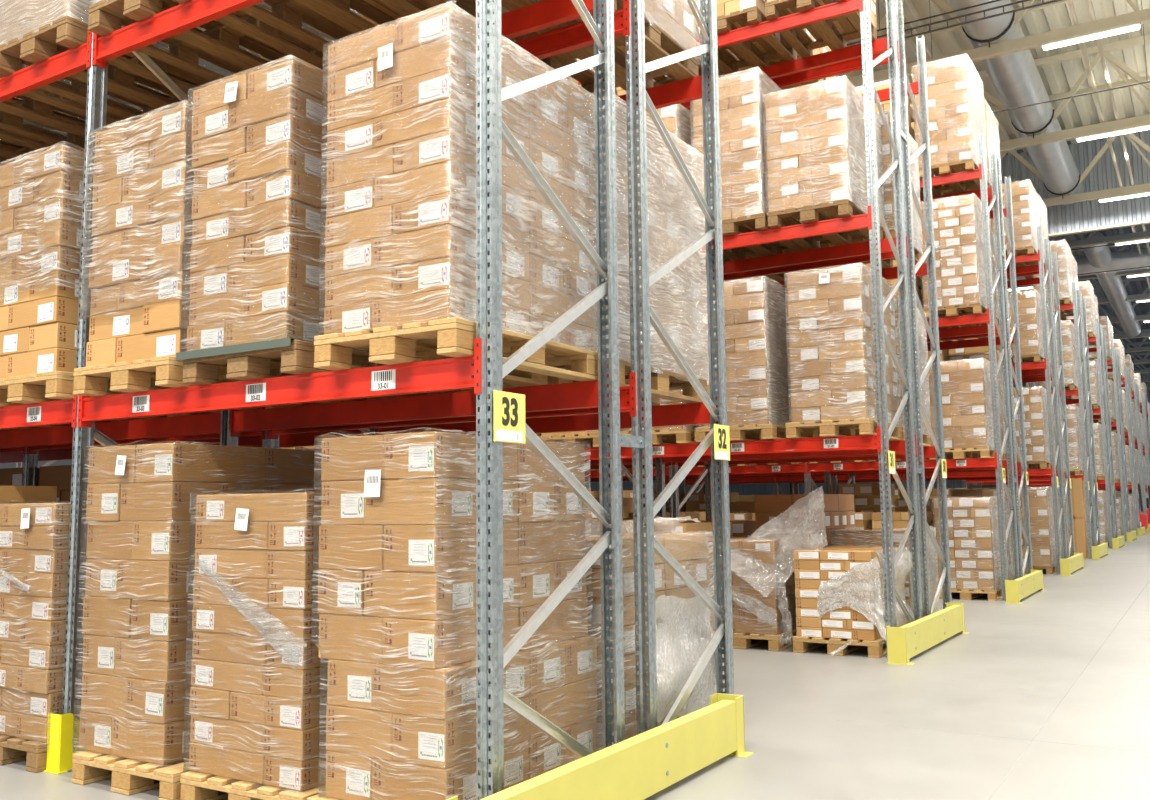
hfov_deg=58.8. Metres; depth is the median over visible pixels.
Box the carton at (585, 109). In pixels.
[528,57,591,122]
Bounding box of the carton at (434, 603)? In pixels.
[364,569,475,620]
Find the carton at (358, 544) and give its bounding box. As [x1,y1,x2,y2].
[319,525,383,570]
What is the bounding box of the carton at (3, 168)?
[0,162,14,188]
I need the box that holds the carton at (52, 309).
[7,296,77,329]
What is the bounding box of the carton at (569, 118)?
[561,105,591,146]
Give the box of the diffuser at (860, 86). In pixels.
[857,81,888,89]
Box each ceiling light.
[854,78,892,89]
[1008,285,1032,290]
[1041,21,1140,50]
[1075,123,1149,141]
[1098,191,1149,202]
[1114,237,1149,245]
[1126,272,1149,277]
[1135,299,1149,302]
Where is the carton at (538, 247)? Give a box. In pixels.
[528,225,594,276]
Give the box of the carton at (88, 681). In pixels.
[81,672,127,716]
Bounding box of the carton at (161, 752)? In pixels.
[111,716,190,764]
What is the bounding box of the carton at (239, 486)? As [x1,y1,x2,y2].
[220,483,263,492]
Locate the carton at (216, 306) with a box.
[189,291,242,325]
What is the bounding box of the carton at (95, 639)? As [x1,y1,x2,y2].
[82,634,115,675]
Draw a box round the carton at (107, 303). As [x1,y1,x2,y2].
[90,284,118,315]
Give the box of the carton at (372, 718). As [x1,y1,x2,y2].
[326,705,392,760]
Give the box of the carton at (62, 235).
[31,220,81,251]
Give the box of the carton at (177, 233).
[122,215,192,254]
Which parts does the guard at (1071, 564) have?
panel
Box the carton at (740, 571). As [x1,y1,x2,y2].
[738,561,793,575]
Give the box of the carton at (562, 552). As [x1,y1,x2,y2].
[512,520,585,564]
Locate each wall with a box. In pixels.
[0,460,739,494]
[740,373,1149,501]
[1000,130,1149,233]
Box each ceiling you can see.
[837,0,1149,154]
[1006,129,1149,373]
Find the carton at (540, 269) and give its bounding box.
[529,254,562,292]
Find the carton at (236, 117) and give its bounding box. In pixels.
[229,86,327,130]
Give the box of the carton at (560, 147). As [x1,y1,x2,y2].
[528,112,592,172]
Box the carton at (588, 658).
[557,636,596,684]
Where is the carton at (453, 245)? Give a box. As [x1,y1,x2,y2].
[372,224,475,269]
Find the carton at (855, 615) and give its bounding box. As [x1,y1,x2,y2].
[851,610,870,620]
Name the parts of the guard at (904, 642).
panel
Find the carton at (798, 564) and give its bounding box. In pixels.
[794,560,819,569]
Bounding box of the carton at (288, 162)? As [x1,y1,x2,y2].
[228,141,326,184]
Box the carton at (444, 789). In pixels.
[372,758,479,799]
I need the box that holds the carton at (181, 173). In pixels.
[122,159,193,202]
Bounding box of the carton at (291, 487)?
[264,483,304,492]
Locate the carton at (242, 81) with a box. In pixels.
[193,74,247,115]
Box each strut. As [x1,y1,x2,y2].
[900,6,932,58]
[1067,0,1149,289]
[1087,0,1149,252]
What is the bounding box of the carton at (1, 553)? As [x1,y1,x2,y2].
[0,549,2,568]
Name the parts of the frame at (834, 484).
post, post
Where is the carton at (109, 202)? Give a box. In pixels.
[92,177,122,209]
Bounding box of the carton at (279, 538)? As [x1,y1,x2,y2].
[268,521,318,550]
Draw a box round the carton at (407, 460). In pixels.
[384,431,516,479]
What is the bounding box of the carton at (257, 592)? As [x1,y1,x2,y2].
[232,578,269,607]
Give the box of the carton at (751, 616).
[740,606,795,622]
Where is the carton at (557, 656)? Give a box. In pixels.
[521,644,564,694]
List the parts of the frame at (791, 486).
post, post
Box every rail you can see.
[0,31,91,102]
[0,395,76,429]
[0,413,225,448]
[0,445,124,463]
[0,447,25,454]
[26,407,264,453]
[77,338,481,426]
[92,0,263,68]
[141,429,364,447]
[231,367,608,436]
[267,372,635,438]
[321,0,603,72]
[376,391,717,434]
[514,0,629,59]
[584,447,609,459]
[585,457,659,464]
[585,469,644,477]
[585,476,668,479]
[585,478,697,481]
[590,462,670,465]
[590,462,704,468]
[618,68,709,110]
[618,427,880,461]
[653,462,805,475]
[662,433,908,464]
[665,477,774,483]
[672,435,916,464]
[680,41,898,109]
[684,473,832,479]
[686,472,824,476]
[686,482,788,484]
[696,0,862,47]
[701,205,871,252]
[701,233,899,277]
[701,237,907,283]
[708,474,848,478]
[717,443,938,464]
[760,32,890,78]
[775,258,930,287]
[775,474,903,482]
[793,479,901,483]
[807,453,997,473]
[815,480,928,482]
[830,455,1008,474]
[834,469,994,475]
[853,17,1149,84]
[854,462,1022,476]
[862,77,921,103]
[905,465,1052,479]
[917,164,981,187]
[918,182,993,201]
[919,205,1008,223]
[921,468,1058,478]
[924,308,989,327]
[924,320,1001,338]
[925,333,1001,341]
[925,336,1015,350]
[935,472,1066,480]
[966,475,1083,482]
[983,481,1059,483]
[998,122,1149,150]
[1006,250,1039,262]
[1006,263,1046,274]
[1006,479,1104,484]
[1007,271,1045,277]
[1007,273,1054,286]
[1008,271,1149,287]
[1012,358,1046,370]
[1012,365,1052,376]
[1012,374,1050,377]
[1012,374,1060,383]
[1018,484,1104,485]
[1045,189,1149,206]
[1051,390,1078,395]
[1053,304,1072,310]
[1062,399,1078,404]
[1070,236,1149,247]
[1083,409,1100,412]
[1088,337,1095,341]
[1088,347,1096,351]
[1093,415,1100,418]
[1097,298,1149,303]
[1098,482,1120,486]
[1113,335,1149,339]
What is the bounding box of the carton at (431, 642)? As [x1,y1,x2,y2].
[383,608,518,668]
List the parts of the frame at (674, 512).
post, post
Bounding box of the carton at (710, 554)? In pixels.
[708,551,721,562]
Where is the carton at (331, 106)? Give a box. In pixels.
[327,84,393,131]
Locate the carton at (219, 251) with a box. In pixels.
[190,236,245,272]
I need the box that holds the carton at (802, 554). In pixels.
[794,549,829,559]
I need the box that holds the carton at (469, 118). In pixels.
[374,98,478,148]
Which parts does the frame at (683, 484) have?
post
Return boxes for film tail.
[0,568,31,592]
[197,559,306,672]
[830,640,852,655]
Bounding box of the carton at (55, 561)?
[2,549,67,573]
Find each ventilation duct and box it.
[949,0,1083,204]
[1007,248,1149,280]
[1081,231,1140,336]
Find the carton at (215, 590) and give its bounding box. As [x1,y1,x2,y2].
[193,576,235,605]
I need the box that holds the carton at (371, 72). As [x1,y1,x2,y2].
[328,60,375,102]
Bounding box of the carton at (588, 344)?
[564,323,594,350]
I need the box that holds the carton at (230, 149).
[192,127,246,168]
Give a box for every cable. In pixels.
[877,0,1000,30]
[929,0,1149,112]
[1071,239,1149,249]
[1077,266,1149,274]
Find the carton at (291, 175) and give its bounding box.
[247,170,326,209]
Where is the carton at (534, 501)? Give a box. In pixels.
[518,480,553,521]
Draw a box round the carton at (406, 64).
[375,36,489,89]
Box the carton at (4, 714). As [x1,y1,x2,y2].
[0,710,18,736]
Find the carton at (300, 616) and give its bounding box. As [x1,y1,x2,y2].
[264,608,319,639]
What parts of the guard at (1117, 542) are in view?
panel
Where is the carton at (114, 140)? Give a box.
[95,125,122,158]
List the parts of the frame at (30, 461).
post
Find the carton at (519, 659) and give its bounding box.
[503,651,529,698]
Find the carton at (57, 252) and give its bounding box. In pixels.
[11,246,79,279]
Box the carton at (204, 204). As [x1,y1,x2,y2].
[192,182,246,220]
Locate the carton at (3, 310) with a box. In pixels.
[0,306,7,331]
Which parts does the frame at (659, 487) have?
post, post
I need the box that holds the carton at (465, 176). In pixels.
[374,161,475,207]
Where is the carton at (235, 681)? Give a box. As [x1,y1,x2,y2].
[191,658,263,694]
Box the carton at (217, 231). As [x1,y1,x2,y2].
[192,212,228,246]
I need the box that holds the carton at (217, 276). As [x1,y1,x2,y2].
[190,267,228,299]
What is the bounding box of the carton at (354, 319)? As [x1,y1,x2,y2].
[324,301,372,334]
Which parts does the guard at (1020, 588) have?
panel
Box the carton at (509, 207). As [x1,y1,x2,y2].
[493,182,528,223]
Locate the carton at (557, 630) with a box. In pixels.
[518,597,587,650]
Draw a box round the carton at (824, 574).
[820,570,848,579]
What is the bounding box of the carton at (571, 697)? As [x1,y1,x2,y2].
[529,676,596,739]
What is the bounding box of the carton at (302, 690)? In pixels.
[263,666,327,699]
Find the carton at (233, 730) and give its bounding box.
[190,715,262,753]
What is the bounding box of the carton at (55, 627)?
[20,619,65,645]
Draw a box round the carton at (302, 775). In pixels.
[264,755,325,791]
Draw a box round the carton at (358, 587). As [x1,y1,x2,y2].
[318,569,366,615]
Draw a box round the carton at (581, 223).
[563,215,593,246]
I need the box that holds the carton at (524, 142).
[493,130,528,162]
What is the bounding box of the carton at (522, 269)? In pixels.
[502,244,529,281]
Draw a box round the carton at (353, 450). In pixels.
[321,435,389,480]
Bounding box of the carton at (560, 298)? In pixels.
[529,282,594,328]
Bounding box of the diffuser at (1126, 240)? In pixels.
[1116,240,1149,245]
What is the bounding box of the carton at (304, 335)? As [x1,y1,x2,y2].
[225,312,323,345]
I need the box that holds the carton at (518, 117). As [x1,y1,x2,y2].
[394,67,528,138]
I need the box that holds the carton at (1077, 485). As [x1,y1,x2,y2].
[1063,478,1087,558]
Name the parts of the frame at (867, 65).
post, post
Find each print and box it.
[29,407,39,415]
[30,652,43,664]
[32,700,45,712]
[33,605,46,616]
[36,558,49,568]
[39,305,51,319]
[39,357,51,370]
[43,254,55,269]
[45,154,58,167]
[45,205,58,219]
[49,672,55,689]
[51,648,57,664]
[52,624,59,640]
[52,697,59,712]
[55,529,61,545]
[56,553,62,568]
[57,506,63,521]
[58,300,64,315]
[58,351,64,366]
[59,326,65,341]
[61,223,67,239]
[62,249,68,264]
[64,174,70,189]
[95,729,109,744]
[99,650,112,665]
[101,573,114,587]
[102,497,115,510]
[113,720,117,738]
[114,263,127,277]
[114,319,128,332]
[117,208,130,224]
[134,396,146,404]
[144,308,148,324]
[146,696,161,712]
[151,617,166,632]
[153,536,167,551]
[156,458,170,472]
[158,338,173,353]
[160,281,175,295]
[163,114,179,131]
[163,170,179,185]
[163,224,179,240]
[166,685,173,704]
[166,726,172,745]
[170,644,176,662]
[171,564,177,582]
[171,605,177,622]
[172,525,178,542]
[174,485,180,502]
[175,446,181,463]
[188,329,193,346]
[190,747,195,766]
[191,691,196,709]
[193,196,198,213]
[194,635,199,653]
[196,526,201,543]
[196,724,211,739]
[197,499,202,516]
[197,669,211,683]
[198,613,212,626]
[200,558,214,570]
[202,331,221,345]
[205,277,224,291]
[207,113,225,131]
[208,221,226,236]
[208,504,222,516]
[209,168,227,184]
[229,159,234,176]
[231,105,235,123]
[231,696,236,715]
[237,513,245,519]
[247,237,251,255]
[248,183,253,200]
[248,384,262,393]
[249,74,254,92]
[264,291,284,307]
[264,730,269,750]
[265,671,270,690]
[266,236,287,252]
[266,760,271,780]
[267,123,287,141]
[267,700,273,720]
[268,179,288,197]
[268,451,273,466]
[268,554,273,573]
[268,642,273,661]
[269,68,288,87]
[270,525,275,544]
[270,584,275,602]
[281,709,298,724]
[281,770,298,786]
[285,530,302,543]
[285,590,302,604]
[288,316,294,334]
[290,145,295,164]
[290,286,295,305]
[291,91,297,109]
[291,202,296,221]
[291,258,296,277]
[292,230,297,249]
[293,118,299,137]
[294,64,300,82]
[304,703,310,724]
[304,734,310,754]
[304,764,309,785]
[305,325,320,338]
[305,613,311,633]
[305,673,311,693]
[306,643,312,663]
[307,158,322,174]
[307,554,312,574]
[307,584,312,603]
[308,104,323,120]
[308,268,323,283]
[320,529,326,549]
[320,573,325,593]
[321,618,326,638]
[323,442,328,461]
[323,485,328,504]
[326,310,331,329]
[327,221,332,240]
[327,251,332,269]
[327,281,332,299]
[327,756,334,777]
[328,162,334,181]
[328,709,333,730]
[329,47,335,65]
[329,76,335,94]
[329,105,334,123]
[329,192,334,210]
[329,664,335,684]
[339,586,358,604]
[343,497,361,514]
[344,311,367,328]
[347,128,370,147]
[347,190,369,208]
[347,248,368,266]
[348,70,370,90]
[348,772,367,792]
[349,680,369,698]
[366,575,372,595]
[367,476,377,483]
[374,241,380,261]
[374,303,380,322]
[374,371,391,381]
[374,668,380,689]
[374,763,380,785]
[376,121,382,140]
[376,180,382,200]
[385,530,392,550]
[385,622,391,643]
[386,438,392,458]
[394,718,400,740]
[395,206,401,226]
[395,269,401,289]
[396,25,402,44]
[396,85,402,104]
[396,146,402,165]
[410,450,431,467]
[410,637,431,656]
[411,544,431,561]
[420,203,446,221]
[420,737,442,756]
[421,18,446,38]
[421,78,446,99]
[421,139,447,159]
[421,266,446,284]
[437,436,442,456]
[437,529,443,550]
[437,625,443,646]
[438,483,443,503]
[438,577,444,598]
[447,674,453,696]
[448,722,453,745]
[448,773,454,793]
[451,229,456,250]
[452,11,457,30]
[452,134,457,156]
[452,197,457,218]
[452,261,457,282]
[454,495,470,512]
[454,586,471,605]
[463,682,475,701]
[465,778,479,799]
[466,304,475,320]
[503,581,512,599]
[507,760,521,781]
[508,197,522,212]
[510,255,522,272]
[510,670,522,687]
[531,117,535,135]
[531,144,535,163]
[532,229,536,248]
[532,287,536,305]
[534,495,548,511]
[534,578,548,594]
[543,102,556,119]
[544,156,556,173]
[544,212,556,228]
[544,268,557,283]
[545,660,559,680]
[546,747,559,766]
[567,646,571,665]
[568,496,580,510]
[575,122,587,137]
[579,149,590,164]
[579,654,591,670]
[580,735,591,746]
[581,254,592,269]
[825,439,835,443]
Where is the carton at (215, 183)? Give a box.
[193,160,229,193]
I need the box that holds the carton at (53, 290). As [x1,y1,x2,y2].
[29,271,78,300]
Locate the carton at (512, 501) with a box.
[494,480,517,522]
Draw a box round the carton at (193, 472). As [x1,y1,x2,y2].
[135,443,265,482]
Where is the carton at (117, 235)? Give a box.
[92,230,122,261]
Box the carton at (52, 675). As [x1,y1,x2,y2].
[16,666,63,693]
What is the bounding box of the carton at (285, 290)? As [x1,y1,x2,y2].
[242,283,324,318]
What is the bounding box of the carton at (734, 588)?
[709,586,738,597]
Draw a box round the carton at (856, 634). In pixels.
[852,627,885,640]
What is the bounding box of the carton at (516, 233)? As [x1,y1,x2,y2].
[393,192,528,252]
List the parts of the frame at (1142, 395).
post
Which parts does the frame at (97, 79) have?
post, post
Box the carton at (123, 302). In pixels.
[118,271,190,310]
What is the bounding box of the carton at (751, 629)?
[732,620,786,634]
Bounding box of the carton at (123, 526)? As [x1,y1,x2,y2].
[86,521,133,559]
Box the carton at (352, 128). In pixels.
[327,119,374,160]
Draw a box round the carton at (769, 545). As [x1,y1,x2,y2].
[738,538,793,551]
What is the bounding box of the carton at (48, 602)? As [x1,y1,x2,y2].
[0,594,65,620]
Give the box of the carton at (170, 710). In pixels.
[126,678,191,723]
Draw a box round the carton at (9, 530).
[0,526,23,548]
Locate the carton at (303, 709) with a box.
[266,695,327,730]
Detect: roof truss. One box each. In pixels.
[836,0,1149,83]
[978,34,1149,151]
[999,133,1149,206]
[1009,275,1149,321]
[1013,352,1149,387]
[1020,277,1149,302]
[1049,224,1149,278]
[1067,231,1149,246]
[1097,300,1149,338]
[1111,314,1149,351]
[1113,329,1149,362]
[1122,341,1149,372]
[1133,363,1149,388]
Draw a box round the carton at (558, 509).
[553,481,585,520]
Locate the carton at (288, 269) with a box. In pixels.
[228,254,324,292]
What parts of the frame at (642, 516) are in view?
post, post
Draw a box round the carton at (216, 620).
[192,603,264,636]
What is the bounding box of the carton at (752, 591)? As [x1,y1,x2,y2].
[739,584,794,598]
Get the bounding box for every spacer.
[618,434,643,447]
[901,130,906,141]
[916,467,921,473]
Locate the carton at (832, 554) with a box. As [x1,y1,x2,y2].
[819,549,859,560]
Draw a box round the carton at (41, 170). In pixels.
[14,145,83,183]
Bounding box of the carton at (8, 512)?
[3,503,69,525]
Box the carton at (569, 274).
[563,266,594,298]
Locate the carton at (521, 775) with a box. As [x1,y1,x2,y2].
[504,740,528,788]
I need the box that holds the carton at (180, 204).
[147,187,192,222]
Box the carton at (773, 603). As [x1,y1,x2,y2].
[732,597,785,610]
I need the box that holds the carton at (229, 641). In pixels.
[192,631,266,665]
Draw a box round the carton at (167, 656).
[115,637,193,682]
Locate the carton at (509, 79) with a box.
[493,68,528,110]
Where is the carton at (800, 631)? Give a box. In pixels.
[796,627,822,637]
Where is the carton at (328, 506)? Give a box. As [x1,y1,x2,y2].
[321,480,364,524]
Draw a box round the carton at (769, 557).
[731,551,784,563]
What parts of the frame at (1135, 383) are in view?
post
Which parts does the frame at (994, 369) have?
post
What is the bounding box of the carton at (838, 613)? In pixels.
[822,609,850,619]
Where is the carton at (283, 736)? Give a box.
[262,725,325,760]
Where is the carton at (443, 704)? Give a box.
[372,660,479,719]
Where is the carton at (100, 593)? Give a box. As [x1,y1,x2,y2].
[85,559,118,597]
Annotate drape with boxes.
[871,546,914,644]
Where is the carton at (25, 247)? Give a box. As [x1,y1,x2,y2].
[0,228,31,260]
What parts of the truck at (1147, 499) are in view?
seat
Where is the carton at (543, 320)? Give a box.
[529,312,563,343]
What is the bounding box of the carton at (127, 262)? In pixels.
[88,251,144,288]
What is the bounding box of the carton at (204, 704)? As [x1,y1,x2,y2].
[190,687,231,719]
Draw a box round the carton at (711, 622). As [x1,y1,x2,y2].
[710,620,722,630]
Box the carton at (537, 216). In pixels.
[529,197,562,237]
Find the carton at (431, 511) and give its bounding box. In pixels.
[364,478,475,524]
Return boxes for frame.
[16,460,57,467]
[22,444,140,485]
[62,5,246,771]
[262,59,375,447]
[476,0,624,799]
[615,80,665,522]
[625,0,733,734]
[647,475,676,505]
[665,75,711,522]
[680,477,708,511]
[774,481,793,494]
[794,482,812,493]
[804,462,830,493]
[831,473,854,495]
[860,0,922,657]
[895,0,951,616]
[903,474,906,492]
[963,480,973,487]
[978,133,1019,600]
[997,159,1032,576]
[1037,227,1066,573]
[1048,241,1074,557]
[1072,282,1095,558]
[1080,292,1100,545]
[1095,319,1114,547]
[1101,325,1117,537]
[1111,345,1127,540]
[1116,350,1130,531]
[1124,365,1138,535]
[1128,371,1139,527]
[1133,380,1145,531]
[1137,385,1147,523]
[1141,392,1149,503]
[1144,396,1149,475]
[1147,402,1149,436]
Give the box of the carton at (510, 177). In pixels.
[394,130,528,195]
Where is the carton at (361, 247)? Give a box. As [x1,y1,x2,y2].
[325,240,373,277]
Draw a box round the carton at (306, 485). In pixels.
[305,484,321,492]
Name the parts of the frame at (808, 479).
post, post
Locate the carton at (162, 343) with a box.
[116,328,186,362]
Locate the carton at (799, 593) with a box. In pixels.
[795,588,818,598]
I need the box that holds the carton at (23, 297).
[0,277,29,306]
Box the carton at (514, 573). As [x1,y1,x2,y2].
[490,565,518,609]
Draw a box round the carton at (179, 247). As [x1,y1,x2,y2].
[143,243,191,277]
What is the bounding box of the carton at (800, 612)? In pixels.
[796,607,821,617]
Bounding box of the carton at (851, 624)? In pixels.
[847,619,879,630]
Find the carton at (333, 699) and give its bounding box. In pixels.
[327,659,373,709]
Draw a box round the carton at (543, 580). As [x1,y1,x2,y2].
[518,562,553,607]
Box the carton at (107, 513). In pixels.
[86,484,120,520]
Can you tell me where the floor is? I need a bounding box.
[0,532,1149,799]
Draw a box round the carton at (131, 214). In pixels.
[92,196,149,236]
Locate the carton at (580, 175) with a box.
[562,158,592,198]
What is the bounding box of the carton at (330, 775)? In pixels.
[326,751,372,799]
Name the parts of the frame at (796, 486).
post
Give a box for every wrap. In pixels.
[0,0,223,107]
[0,97,66,145]
[0,141,84,297]
[0,500,69,749]
[16,64,144,125]
[72,440,314,768]
[80,100,191,320]
[90,0,334,72]
[180,55,328,351]
[183,488,327,792]
[269,1,454,40]
[311,427,602,799]
[319,1,596,350]
[502,0,699,79]
[586,530,714,747]
[588,90,708,384]
[620,391,698,431]
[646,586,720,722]
[660,104,692,143]
[690,67,801,223]
[696,276,803,432]
[708,535,816,636]
[762,76,884,238]
[784,263,900,428]
[817,556,886,641]
[826,109,922,254]
[830,526,938,614]
[894,295,930,436]
[911,54,987,180]
[919,193,994,312]
[925,357,1001,450]
[932,496,1008,590]
[942,232,1009,328]
[944,351,1016,454]
[951,487,1022,578]
[982,98,1002,202]
[989,179,1039,252]
[996,289,1045,355]
[1007,487,1059,567]
[1015,386,1052,462]
[1016,485,1063,556]
[1032,239,1072,301]
[1037,193,1048,262]
[1038,320,1077,386]
[1047,305,1050,362]
[1050,394,1056,463]
[1060,404,1082,470]
[1064,281,1095,335]
[1067,361,1099,404]
[1071,254,1078,297]
[1089,315,1111,358]
[1093,293,1098,322]
[1093,423,1104,475]
[1098,490,1108,541]
[1099,379,1115,416]
[1108,339,1123,375]
[1112,431,1119,478]
[1116,498,1122,534]
[1121,355,1133,390]
[1122,389,1127,429]
[1125,445,1130,481]
[1129,495,1133,529]
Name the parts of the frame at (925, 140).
post, post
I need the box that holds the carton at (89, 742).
[79,711,113,754]
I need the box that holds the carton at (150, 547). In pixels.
[132,521,194,560]
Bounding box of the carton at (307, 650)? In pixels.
[267,638,327,669]
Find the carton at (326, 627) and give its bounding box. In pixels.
[319,614,385,663]
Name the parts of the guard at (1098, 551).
panel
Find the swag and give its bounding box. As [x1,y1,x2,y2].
[707,580,776,626]
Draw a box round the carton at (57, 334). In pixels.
[29,322,76,351]
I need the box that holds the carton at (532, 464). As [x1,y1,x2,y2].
[517,441,584,481]
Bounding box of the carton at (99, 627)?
[82,596,132,637]
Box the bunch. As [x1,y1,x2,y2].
[774,565,792,644]
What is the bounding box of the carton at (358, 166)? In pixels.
[327,144,394,189]
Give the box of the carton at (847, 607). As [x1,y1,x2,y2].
[846,601,881,610]
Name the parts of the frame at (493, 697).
post, post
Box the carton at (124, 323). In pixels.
[89,307,144,341]
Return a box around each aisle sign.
[494,390,525,443]
[714,424,729,460]
[888,451,895,473]
[941,459,946,477]
[1002,468,1005,482]
[1026,472,1028,484]
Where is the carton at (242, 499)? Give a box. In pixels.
[196,493,320,521]
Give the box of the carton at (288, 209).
[228,198,326,238]
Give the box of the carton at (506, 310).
[502,305,528,334]
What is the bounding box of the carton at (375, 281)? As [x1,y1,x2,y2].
[325,268,392,306]
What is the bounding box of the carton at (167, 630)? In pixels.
[131,599,192,641]
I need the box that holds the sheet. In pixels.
[176,337,368,360]
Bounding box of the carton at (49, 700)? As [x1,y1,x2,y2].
[0,687,62,717]
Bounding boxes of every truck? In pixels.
[1118,484,1147,529]
[1130,485,1149,523]
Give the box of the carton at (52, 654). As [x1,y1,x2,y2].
[0,640,64,669]
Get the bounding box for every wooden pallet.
[0,15,210,120]
[0,68,142,149]
[0,122,66,165]
[0,371,227,418]
[0,425,57,430]
[0,734,46,772]
[8,398,139,425]
[71,751,188,799]
[73,356,340,410]
[88,0,327,81]
[167,407,261,416]
[180,771,325,799]
[182,340,459,401]
[240,0,431,52]
[265,398,367,408]
[307,793,339,799]
[314,317,597,390]
[368,386,517,399]
[422,0,538,16]
[501,0,698,96]
[503,360,706,405]
[538,433,609,447]
[620,428,696,444]
[653,54,723,86]
[694,425,801,442]
[696,6,796,75]
[696,424,803,442]
[698,464,749,466]
[700,213,805,260]
[701,257,772,284]
[705,253,727,261]
[714,629,795,650]
[738,55,827,89]
[745,247,838,281]
[749,462,802,464]
[765,0,876,57]
[767,199,882,249]
[785,418,902,440]
[792,635,886,657]
[810,460,868,462]
[820,229,921,268]
[868,458,929,461]
[874,427,930,446]
[917,159,987,195]
[917,188,926,198]
[923,303,994,328]
[930,447,1002,459]
[936,587,1001,600]
[941,183,1000,206]
[948,317,1008,340]
[979,452,1015,462]
[1005,246,1038,266]
[1007,260,1045,279]
[1011,354,1043,363]
[1017,461,1050,468]
[1025,564,1056,573]
[1039,384,1077,391]
[1046,298,1072,312]
[1055,310,1077,319]
[1064,469,1083,474]
[1067,404,1100,408]
[1087,332,1095,341]
[1089,356,1111,360]
[1093,418,1115,422]
[1096,474,1104,478]
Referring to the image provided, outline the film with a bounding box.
[720,485,827,596]
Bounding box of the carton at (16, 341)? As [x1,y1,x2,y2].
[0,327,29,355]
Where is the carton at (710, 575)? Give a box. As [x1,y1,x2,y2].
[709,574,721,584]
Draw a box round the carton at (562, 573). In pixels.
[553,559,585,600]
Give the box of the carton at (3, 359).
[0,355,7,377]
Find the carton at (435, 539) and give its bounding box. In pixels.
[383,523,517,572]
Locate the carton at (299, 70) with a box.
[248,59,327,99]
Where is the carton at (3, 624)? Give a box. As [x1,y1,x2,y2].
[0,617,20,641]
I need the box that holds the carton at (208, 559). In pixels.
[195,549,266,578]
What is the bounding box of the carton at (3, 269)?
[0,258,11,282]
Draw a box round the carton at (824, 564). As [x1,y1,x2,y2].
[820,560,844,569]
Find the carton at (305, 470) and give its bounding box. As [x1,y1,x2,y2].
[265,448,324,483]
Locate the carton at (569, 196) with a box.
[528,174,593,223]
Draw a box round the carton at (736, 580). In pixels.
[731,574,785,586]
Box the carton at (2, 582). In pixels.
[0,571,23,594]
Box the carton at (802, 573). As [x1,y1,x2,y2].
[794,569,819,578]
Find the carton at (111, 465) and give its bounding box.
[88,445,136,483]
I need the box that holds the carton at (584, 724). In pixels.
[564,716,596,763]
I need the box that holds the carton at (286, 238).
[245,226,324,262]
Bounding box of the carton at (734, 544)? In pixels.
[708,539,743,551]
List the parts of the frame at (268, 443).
post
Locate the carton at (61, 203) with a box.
[14,195,81,231]
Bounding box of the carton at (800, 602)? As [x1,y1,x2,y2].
[796,598,820,607]
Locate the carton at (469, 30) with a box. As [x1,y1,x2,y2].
[394,6,527,80]
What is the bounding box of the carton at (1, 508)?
[0,504,3,525]
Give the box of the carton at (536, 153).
[529,140,562,183]
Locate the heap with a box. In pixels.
[585,516,699,536]
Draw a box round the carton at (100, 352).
[86,338,116,366]
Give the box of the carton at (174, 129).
[122,104,191,149]
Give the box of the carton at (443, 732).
[392,696,528,768]
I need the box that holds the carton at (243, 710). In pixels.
[230,691,266,724]
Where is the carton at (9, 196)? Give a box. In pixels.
[0,179,34,211]
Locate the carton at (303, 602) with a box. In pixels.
[269,579,317,609]
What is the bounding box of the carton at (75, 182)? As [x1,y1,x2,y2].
[34,170,82,202]
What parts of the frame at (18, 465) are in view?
post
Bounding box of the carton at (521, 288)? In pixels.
[393,257,529,310]
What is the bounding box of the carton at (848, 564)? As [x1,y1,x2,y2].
[844,560,879,570]
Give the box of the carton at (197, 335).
[187,321,225,350]
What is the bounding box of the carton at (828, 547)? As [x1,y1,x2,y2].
[811,546,881,549]
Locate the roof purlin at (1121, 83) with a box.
[990,76,1149,111]
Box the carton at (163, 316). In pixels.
[142,299,189,333]
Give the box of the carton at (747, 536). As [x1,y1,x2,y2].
[730,536,769,538]
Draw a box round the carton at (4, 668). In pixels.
[0,664,17,689]
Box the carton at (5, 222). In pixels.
[0,209,14,235]
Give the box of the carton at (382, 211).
[325,205,392,247]
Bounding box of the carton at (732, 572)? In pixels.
[709,563,738,574]
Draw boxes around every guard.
[447,693,753,799]
[886,602,969,664]
[1005,570,1045,603]
[1060,553,1083,575]
[1091,542,1108,559]
[1112,535,1124,548]
[1126,530,1136,541]
[1137,527,1145,535]
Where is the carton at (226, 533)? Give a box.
[195,521,280,549]
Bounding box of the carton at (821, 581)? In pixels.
[820,580,843,589]
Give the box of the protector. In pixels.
[44,713,82,773]
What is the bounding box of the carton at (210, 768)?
[189,742,264,783]
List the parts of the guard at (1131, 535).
panel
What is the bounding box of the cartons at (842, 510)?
[0,0,1149,746]
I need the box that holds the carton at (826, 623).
[822,618,847,628]
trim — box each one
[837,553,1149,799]
[1048,220,1149,236]
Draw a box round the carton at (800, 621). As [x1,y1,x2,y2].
[796,617,821,627]
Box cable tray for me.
[847,0,1061,45]
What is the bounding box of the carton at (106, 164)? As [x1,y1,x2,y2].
[93,142,149,184]
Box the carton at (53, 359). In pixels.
[7,348,75,377]
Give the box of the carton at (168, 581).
[116,560,194,600]
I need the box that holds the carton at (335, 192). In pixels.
[326,179,374,218]
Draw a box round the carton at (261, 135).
[246,114,326,153]
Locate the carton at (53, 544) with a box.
[23,526,68,549]
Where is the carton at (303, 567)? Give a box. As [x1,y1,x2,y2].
[266,550,318,579]
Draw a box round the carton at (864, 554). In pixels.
[849,549,882,561]
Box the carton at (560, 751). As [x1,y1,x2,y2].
[528,728,565,778]
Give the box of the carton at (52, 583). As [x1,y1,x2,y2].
[22,572,66,596]
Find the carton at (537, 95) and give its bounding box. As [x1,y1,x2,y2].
[528,88,561,129]

